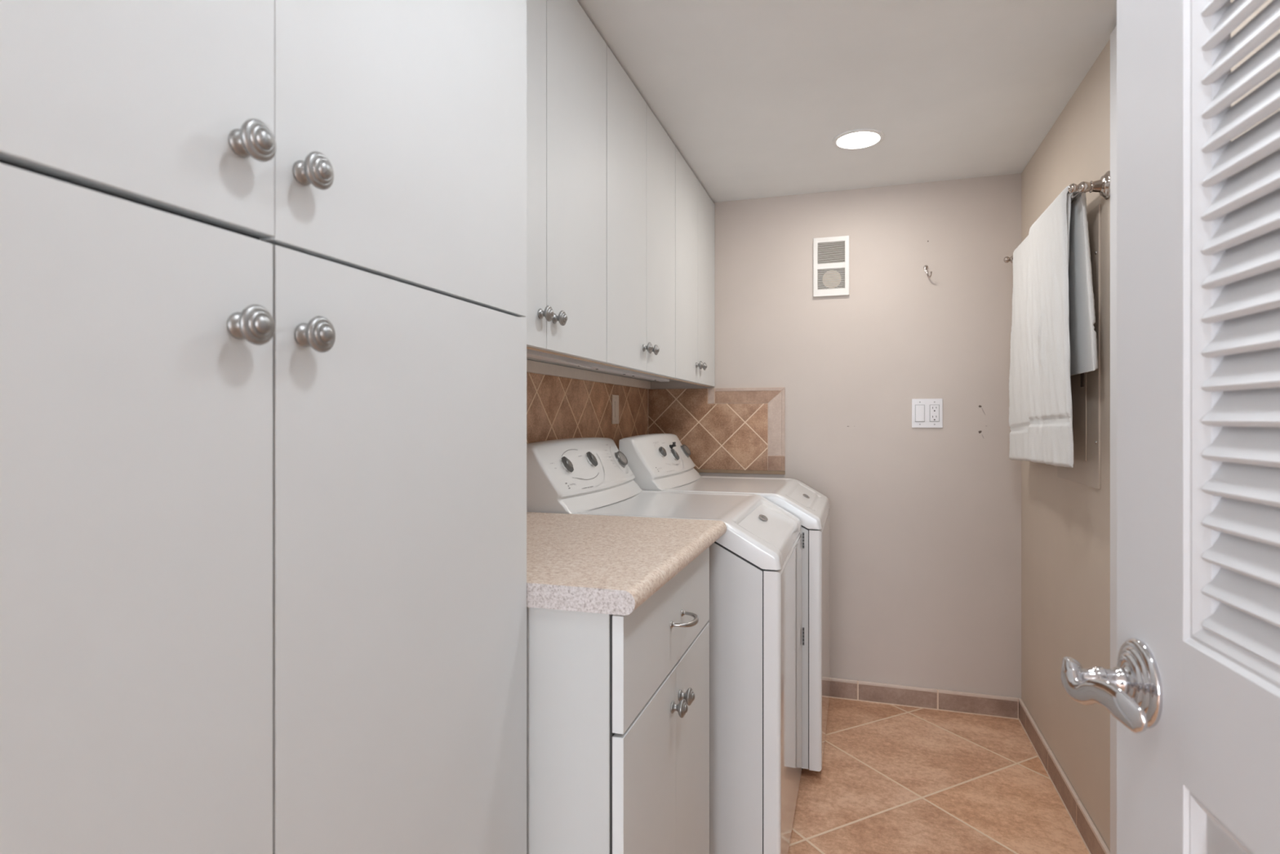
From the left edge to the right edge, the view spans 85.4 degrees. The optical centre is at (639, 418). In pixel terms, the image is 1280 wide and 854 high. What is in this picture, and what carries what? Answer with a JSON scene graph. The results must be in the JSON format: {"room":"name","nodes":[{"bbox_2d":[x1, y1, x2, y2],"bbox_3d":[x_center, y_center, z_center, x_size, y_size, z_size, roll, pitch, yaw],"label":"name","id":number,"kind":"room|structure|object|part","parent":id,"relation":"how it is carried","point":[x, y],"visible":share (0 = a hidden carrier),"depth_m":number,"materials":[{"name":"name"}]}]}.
{"room":"laundry room","nodes":[
{"label":"laundry room","id":0,"kind":"room"},
{"bbox_2d":[650,173,1021,698],"bbox_3d":[0.818,0.112,3.150,1.615,2.249,0.101,0,0,18],"label":"wall","id":1,"kind":"structure","parent":0,"point":[925,523],"depth_m":3.00,"materials":[{"name":"beige paint"}]},
{"bbox_2d":[648,386,785,474],"bbox_3d":[0.348,0.054,3.241,0.648,0.395,0.010,0,0,18],"label":"tile backsplash","id":2,"kind":"structure","parent":1,"relation":"attached to","point":[729,430],"depth_m":3.22,"materials":[{"name":"tile"}]},
{"bbox_2d":[813,235,848,297],"bbox_3d":[0.850,-0.676,3.079,0.154,0.262,0.016,0,0,18],"label":"air vent","id":3,"kind":"object","parent":1,"relation":"in","point":[830,256],"visible":1,"depth_m":3.08,"materials":[{"name":"white metal"}]},
{"bbox_2d":[829,676,1018,719],"bbox_3d":[0.795,1.193,3.098,1.603,0.086,0.013,0,0,18],"label":"baseboard","id":4,"kind":"structure","parent":1,"relation":"attached to","point":[1001,706],"depth_m":2.96,"materials":[{"name":"tile"}]},
{"bbox_2d":[911,398,942,427],"bbox_3d":[1.228,-0.024,2.962,0.122,0.124,0.010,0,0,18],"label":"outlet","id":5,"kind":"object","parent":1,"relation":"attached to","point":[926,412],"visible":1,"depth_m":2.96,"materials":[{"name":"white plastic"}]},
{"bbox_2d":[930,404,938,421],"bbox_3d":[1.254,-0.024,2.951,0.034,0.068,0.003,0,0,18],"label":"outlet","id":6,"kind":"object","parent":5,"relation":"attached to","point":[934,408],"depth_m":2.95,"materials":[{"name":"white plastic"}]},
{"bbox_2d":[923,265,932,277],"bbox_3d":[1.227,-0.627,2.944,0.017,0.060,0.056,0,0,-9],"label":"wall hook","id":7,"kind":"object","parent":1,"relation":"attached to","point":[926,267],"visible":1,"depth_m":2.95,"materials":[{"name":"silver metal"}]},
{"bbox_2d":[577,0,1116,202],"bbox_3d":[-0.268,-1.063,-0.282,1.815,0.100,7.300,0,0,18],"label":"ceiling","id":8,"kind":"structure","parent":0,"point":[754,96],"depth_m":2.06,"materials":[{"name":"paint"}]},
{"bbox_2d":[832,128,884,149],"bbox_3d":[0.790,-1.010,2.509,0.180,0.006,0.180,0,0,18],"label":"recessed light","id":9,"kind":"object","parent":8,"relation":"in","point":[857,139],"visible":1,"depth_m":2.50,"materials":[{"name":"white"}]},
{"bbox_2d":[787,697,1088,853],"bbox_3d":[-0.268,1.286,-0.282,1.815,0.100,7.300,0,0,18],"label":"floor","id":10,"kind":"structure","parent":0,"point":[892,779],"depth_m":2.31,"materials":[{"name":"terracotta-brown ceramic tile"},{"name":"beige grout"}]},
{"bbox_2d":[0,0,526,853],"bbox_3d":[-0.542,0.113,0.684,0.508,2.247,1.002,0,0,18],"label":"pantry cabinet","id":11,"kind":"object","parent":10,"relation":"on","point":[263,263],"visible":1,"depth_m":0.60,"materials":[{"name":"laminate"}]},
{"bbox_3d":[-0.413,0.492,0.384,0.018,1.298,0.502,0,0,18],"label":"door","id":12,"kind":"part","parent":11,"relation":"part of","materials":[{"name":"grey laminate"}]},
{"bbox_3d":[-0.412,-0.583,0.384,0.018,0.838,0.504,0,0,18],"label":"door","id":13,"kind":"part","parent":11,"relation":"part of","materials":[{"name":"grey laminate"}]},
{"bbox_3d":[-0.324,-0.079,0.580,0.031,0.034,0.034,0,0,18],"label":"knob","id":14,"kind":"part","parent":11,"relation":"part of","materials":[{"name":"grey metal"}]},
{"bbox_3d":[-0.324,-0.233,0.582,0.031,0.034,0.034,0,0,18],"label":"knob","id":15,"kind":"part","parent":11,"relation":"part of","materials":[{"name":"grey metal"}]},
{"bbox_3d":[-0.303,-0.231,0.647,0.031,0.034,0.034,0,0,18],"label":"knob","id":16,"kind":"part","parent":11,"relation":"part of","materials":[{"name":"grey metal"}]},
{"bbox_3d":[-0.303,-0.079,0.649,0.031,0.034,0.034,0,0,18],"label":"knob","id":17,"kind":"part","parent":11,"relation":"part of","materials":[{"name":"grey metal"}]},
{"bbox_3d":[-0.262,-0.582,0.861,0.018,0.841,0.494,0,0,18],"label":"door","id":18,"kind":"part","parent":11,"relation":"part of","materials":[{"name":"grey laminate"}]},
{"bbox_3d":[-0.262,0.492,0.861,0.018,1.298,0.493,0,0,18],"label":"door","id":19,"kind":"part","parent":11,"relation":"part of","materials":[{"name":"grey laminate"}]},
{"bbox_2d":[526,546,709,853],"bbox_3d":[-0.211,0.767,1.448,0.678,0.938,0.636,0,0,18],"label":"base cabinet","id":20,"kind":"object","parent":10,"relation":"on","point":[618,706],"visible":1,"depth_m":1.10,"materials":[{"name":"laminate"}]},
{"bbox_2d":[526,511,726,615],"bbox_3d":[-0.206,0.278,1.500,0.656,0.038,0.754,0,0,18],"label":"countertop","id":21,"kind":"structure","parent":20,"relation":"on","point":[603,564],"depth_m":1.30,"materials":[{"name":"beige laminate"}]},
{"bbox_3d":[0.014,0.814,1.211,0.018,0.654,0.317,0,0,18],"label":"door","id":22,"kind":"part","parent":20,"relation":"part of","materials":[{"name":"grey laminate"}]},
{"bbox_3d":[0.062,0.392,1.363,0.018,0.180,0.634,0,0,18],"label":"drawer","id":23,"kind":"part","parent":20,"relation":"part of","materials":[{"name":"grey laminate"}]},
{"bbox_3d":[0.076,0.553,1.326,0.031,0.034,0.034,0,0,18],"label":"knob","id":24,"kind":"part","parent":20,"relation":"part of","materials":[{"name":"grey metal"}]},
{"bbox_3d":[0.093,0.393,1.358,0.044,0.015,0.099,0,0,18],"label":"handle","id":25,"kind":"part","parent":20,"relation":"part of","materials":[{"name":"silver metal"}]},
{"bbox_3d":[0.094,0.553,1.382,0.031,0.034,0.034,0,0,18],"label":"knob","id":26,"kind":"part","parent":20,"relation":"part of","materials":[{"name":"grey metal"}]},
{"bbox_3d":[0.110,0.814,1.514,0.018,0.654,0.317,0,0,18],"label":"door","id":27,"kind":"part","parent":20,"relation":"part of","materials":[{"name":"grey laminate"}]},
{"bbox_2d":[526,437,801,853],"bbox_3d":[0.103,0.649,2.163,0.735,1.174,0.676,0,0,18],"label":"washing machine","id":28,"kind":"object","parent":10,"relation":"on","point":[755,620],"visible":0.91,"depth_m":1.78,"materials":[{"name":"white metal"}]},
{"bbox_3d":[-0.217,0.137,2.023,0.022,0.029,0.033,0,0,18],"label":"control knob","id":29,"kind":"part","parent":28,"relation":"part of","materials":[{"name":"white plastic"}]},
{"bbox_3d":[0.103,0.320,2.163,0.735,0.118,0.676,0,0,18],"label":"lid","id":30,"kind":"part","parent":28,"relation":"part of","materials":[{"name":"white metal"}]},
{"bbox_3d":[0.433,0.794,2.058,0.042,0.824,0.676,0,0,18],"label":"panel","id":31,"kind":"part","parent":28,"relation":"part of","materials":[{"name":"white metal"}]},
{"bbox_2d":[618,433,829,771],"bbox_3d":[0.373,0.649,2.800,0.735,1.174,0.677,0,0,18],"label":"dryer","id":32,"kind":"object","parent":10,"relation":"on","point":[657,461],"visible":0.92,"depth_m":2.55,"materials":[{"name":"white metal"}]},
{"bbox_2d":[669,441,675,448],"bbox_3d":[0.136,0.111,2.889,0.030,0.031,0.031,0,0,18],"label":"switch","id":33,"kind":"object","parent":32,"relation":"attached to","point":[673,444],"depth_m":2.88,"materials":[{"name":"black plastic"}]},
{"bbox_3d":[0.373,0.320,2.801,0.735,0.118,0.676,0,0,18],"label":"panel","id":34,"kind":"part","parent":32,"relation":"part of","materials":[{"name":"white metal"}]},
{"bbox_3d":[0.703,0.794,2.696,0.042,0.824,0.676,0,0,18],"label":"panel","id":35,"kind":"part","parent":32,"relation":"part of","materials":[{"name":"white metal"}]},
{"bbox_2d":[1021,0,1279,851],"bbox_3d":[0.549,0.112,-0.541,0.100,2.249,7.300,0,0,18],"label":"wall","id":36,"kind":"structure","parent":0,"point":[1065,524],"depth_m":2.16,"materials":[{"name":"beige paint"}]},
{"bbox_2d":[1003,170,1110,262],"bbox_3d":[1.344,-0.626,2.294,0.095,0.074,0.959,0,0,18],"label":"towel bar","id":37,"kind":"object","parent":36,"relation":"attached to","point":[1102,186],"visible":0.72,"depth_m":1.86,"materials":[{"name":"silver metal"}]},
{"bbox_3d":[1.478,-0.626,2.716,0.095,0.074,0.074,0,0,18],"label":"post","id":38,"kind":"part","parent":37,"relation":"part of","materials":[{"name":"silver metal"}]},
{"bbox_3d":[1.332,-0.626,2.298,0.017,0.017,0.885,0,0,18],"label":"rail","id":39,"kind":"part","parent":37,"relation":"part of","materials":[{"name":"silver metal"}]},
{"bbox_2d":[1008,184,1097,467],"bbox_3d":[1.317,-0.250,2.281,0.098,0.821,0.895,0,0,18],"label":"bath towel","id":40,"kind":"object","parent":37,"relation":"hanging from","point":[1053,335],"visible":1,"depth_m":2.04,"materials":[{"name":"white fabric"}]},
{"bbox_3d":[1.211,-0.626,1.872,0.095,0.074,0.074,0,0,18],"label":"post","id":41,"kind":"part","parent":37,"relation":"part of","materials":[{"name":"silver metal"}]},
{"bbox_2d":[1018,697,1110,853],"bbox_3d":[1.399,1.193,2.331,0.013,0.086,1.110,0,0,18],"label":"baseboard","id":42,"kind":"structure","parent":36,"relation":"attached to","point":[1094,842],"depth_m":2.23,"materials":[{"name":"tile"}]},
{"bbox_2d":[1057,204,1100,488],"bbox_3d":[1.332,-0.200,2.118,0.012,0.788,0.418,0,0,18],"label":"breaker panel","id":43,"kind":"object","parent":36,"relation":"attached to","point":[1085,387],"visible":0.5,"depth_m":1.97,"materials":[{"name":"paint"}]},
{"bbox_3d":[1.335,-0.196,2.133,0.003,0.637,0.247,0,0,18],"label":"door","id":44,"kind":"part","parent":43,"relation":"part of","materials":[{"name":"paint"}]},
{"bbox_2d":[1110,25,1116,853],"bbox_3d":[1.215,0.118,1.754,0.016,2.235,0.098,0,0,18],"label":"trim","id":45,"kind":"structure","parent":36,"relation":"attached to","point":[1113,34],"depth_m":1.77,"materials":[{"name":"white wood"}]},
{"bbox_3d":[-1.086,0.111,-0.024,0.100,2.249,7.300,0,0,18],"label":"wall","id":46,"kind":"structure","parent":0,"visible":0},
{"bbox_2d":[518,0,606,363],"bbox_3d":[-0.345,-0.581,1.544,0.364,0.861,0.747,0,0,18],"label":"upper cabinet","id":47,"kind":"object","parent":46,"relation":"attached to","point":[566,54],"visible":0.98,"depth_m":1.59,"materials":[{"name":"laminate"}]},
{"bbox_3d":[-0.266,-0.577,1.324,0.018,0.851,0.371,0,0,18],"label":"door","id":48,"kind":"part","parent":47,"relation":"part of","materials":[{"name":"grey laminate"}]},
{"bbox_3d":[-0.197,-0.222,1.462,0.031,0.034,0.034,0,0,18],"label":"knob","id":49,"kind":"part","parent":47,"relation":"part of","materials":[{"name":"grey metal"}]},
{"bbox_3d":[-0.175,-0.222,1.530,0.031,0.034,0.034,0,0,18],"label":"knob","id":50,"kind":"part","parent":47,"relation":"part of","materials":[{"name":"grey metal"}]},
{"bbox_3d":[-0.227,-0.165,1.507,0.016,0.030,0.747,0,0,18],"label":"rail","id":51,"kind":"part","parent":47,"relation":"part of","materials":[{"name":"beige wood"}]},
{"bbox_2d":[526,372,648,449],"bbox_3d":[-0.295,0.058,2.291,0.010,0.400,2.192,0,0,18],"label":"tile backsplash","id":52,"kind":"structure","parent":46,"relation":"attached to","point":[557,407],"depth_m":2.52,"materials":[{"name":"tile"}]},
{"bbox_2d":[611,395,618,423],"bbox_3d":[-0.101,-0.039,2.881,0.009,0.120,0.076,0,0,18],"label":"light switch","id":53,"kind":"object","parent":52,"relation":"attached to","point":[615,398],"visible":1,"depth_m":2.86,"materials":[{"name":"beige plastic"}]},
{"bbox_2d":[526,359,650,389],"bbox_3d":[-0.291,-0.161,2.291,0.018,0.036,2.203,0,0,18],"label":"board","id":54,"kind":"object","parent":46,"relation":"attached to","point":[532,366],"visible":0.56,"depth_m":2.51,"materials":[{"name":"white wood"}]},
{"bbox_2d":[526,44,675,377],"bbox_3d":[-0.123,-0.581,2.246,0.364,0.861,0.723,0,0,18],"label":"upper cabinet","id":55,"kind":"object","parent":46,"relation":"attached to","point":[641,154],"visible":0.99,"depth_m":2.13,"materials":[{"name":"laminate"}]},
{"bbox_2d":[526,348,669,382],"bbox_3d":[-0.142,-0.163,2.080,0.055,0.035,1.680,0,0,18],"label":"strip light","id":56,"kind":"object","parent":55,"relation":"attached to","point":[531,353],"visible":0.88,"depth_m":2.01,"materials":[{"name":"white plastic"}]},
{"bbox_3d":[-0.042,-0.577,2.031,0.018,0.851,0.360,0,0,18],"label":"door","id":57,"kind":"part","parent":55,"relation":"part of","materials":[{"name":"grey laminate"}]},
{"bbox_3d":[-0.005,-0.165,2.208,0.016,0.030,0.723,0,0,18],"label":"rail","id":58,"kind":"part","parent":55,"relation":"part of","materials":[{"name":"beige wood"}]},
{"bbox_3d":[0.025,-0.222,2.165,0.031,0.034,0.034,0,0,18],"label":"knob","id":59,"kind":"part","parent":55,"relation":"part of","materials":[{"name":"grey metal"}]},
{"bbox_3d":[0.047,-0.222,2.232,0.031,0.034,0.034,0,0,18],"label":"knob","id":60,"kind":"part","parent":55,"relation":"part of","materials":[{"name":"grey metal"}]},
{"bbox_3d":[0.067,-0.577,2.376,0.018,0.851,0.358,0,0,18],"label":"door","id":61,"kind":"part","parent":55,"relation":"part of","materials":[{"name":"grey laminate"}]},
{"bbox_2d":[595,146,715,386],"bbox_3d":[0.097,-0.581,2.940,0.364,0.861,0.732,0,0,18],"label":"upper cabinet","id":62,"kind":"object","parent":46,"relation":"attached to","point":[695,211],"visible":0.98,"depth_m":2.84,"materials":[{"name":"laminate"}]},
{"bbox_3d":[0.178,-0.577,2.727,0.018,0.851,0.370,0,0,18],"label":"door","id":63,"kind":"part","parent":62,"relation":"part of","materials":[{"name":"grey laminate"}]},
{"bbox_3d":[0.215,-0.165,2.903,0.016,0.030,0.732,0,0,18],"label":"rail","id":64,"kind":"part","parent":62,"relation":"part of","materials":[{"name":"beige wood"}]},
{"bbox_3d":[0.247,-0.222,2.865,0.031,0.034,0.034,0,0,18],"label":"knob","id":65,"kind":"part","parent":62,"relation":"part of","materials":[{"name":"grey metal"}]},
{"bbox_3d":[0.268,-0.222,2.932,0.031,0.034,0.034,0,0,18],"label":"knob","id":66,"kind":"part","parent":62,"relation":"part of","materials":[{"name":"grey metal"}]},
{"bbox_3d":[0.288,-0.577,3.075,0.018,0.851,0.357,0,0,18],"label":"door","id":67,"kind":"part","parent":62,"relation":"part of","materials":[{"name":"grey laminate"}]},
{"bbox_3d":[0.382,0.113,0.017,0.049,2.247,0.163,0,0,18],"label":"trim","id":68,"kind":"structure","parent":0,"visible":0},
{"bbox_2d":[1060,0,1279,853],"bbox_3d":[0.433,0.130,0.448,0.108,2.188,0.667,0,0,13],"label":"door","id":69,"kind":"structure","parent":68,"relation":"attached to","point":[1193,691],"depth_m":0.62,"materials":[{"name":"white wood"}]},
{"bbox_3d":[0.507,0.270,0.712,0.015,0.087,0.087,0,0,13],"label":"lever handle","id":70,"kind":"part","parent":69,"relation":"part of","materials":[{"name":"silver metal"}]},
{"bbox_3d":[0.469,0.665,0.444,0.035,0.662,0.381,0,0,13],"label":"moulding","id":71,"kind":"part","parent":69,"relation":"part of","materials":[{"name":"white wood"}]},
{"bbox_3d":[0.469,0.665,0.444,0.032,0.630,0.349,0,0,13],"label":"raised panel","id":72,"kind":"part","parent":69,"relation":"part of","materials":[{"name":"white wood"}]},
{"bbox_3d":[0.469,-0.321,0.444,0.035,1.047,0.381,0,0,13],"label":"moulding","id":73,"kind":"part","parent":69,"relation":"part of","materials":[{"name":"white wood"}]},
{"bbox_3d":[0.469,0.269,0.444,0.035,0.131,0.381,0,0,13],"label":"lock rail","id":74,"kind":"part","parent":69,"relation":"part of","materials":[{"name":"white wood"}]}
]}

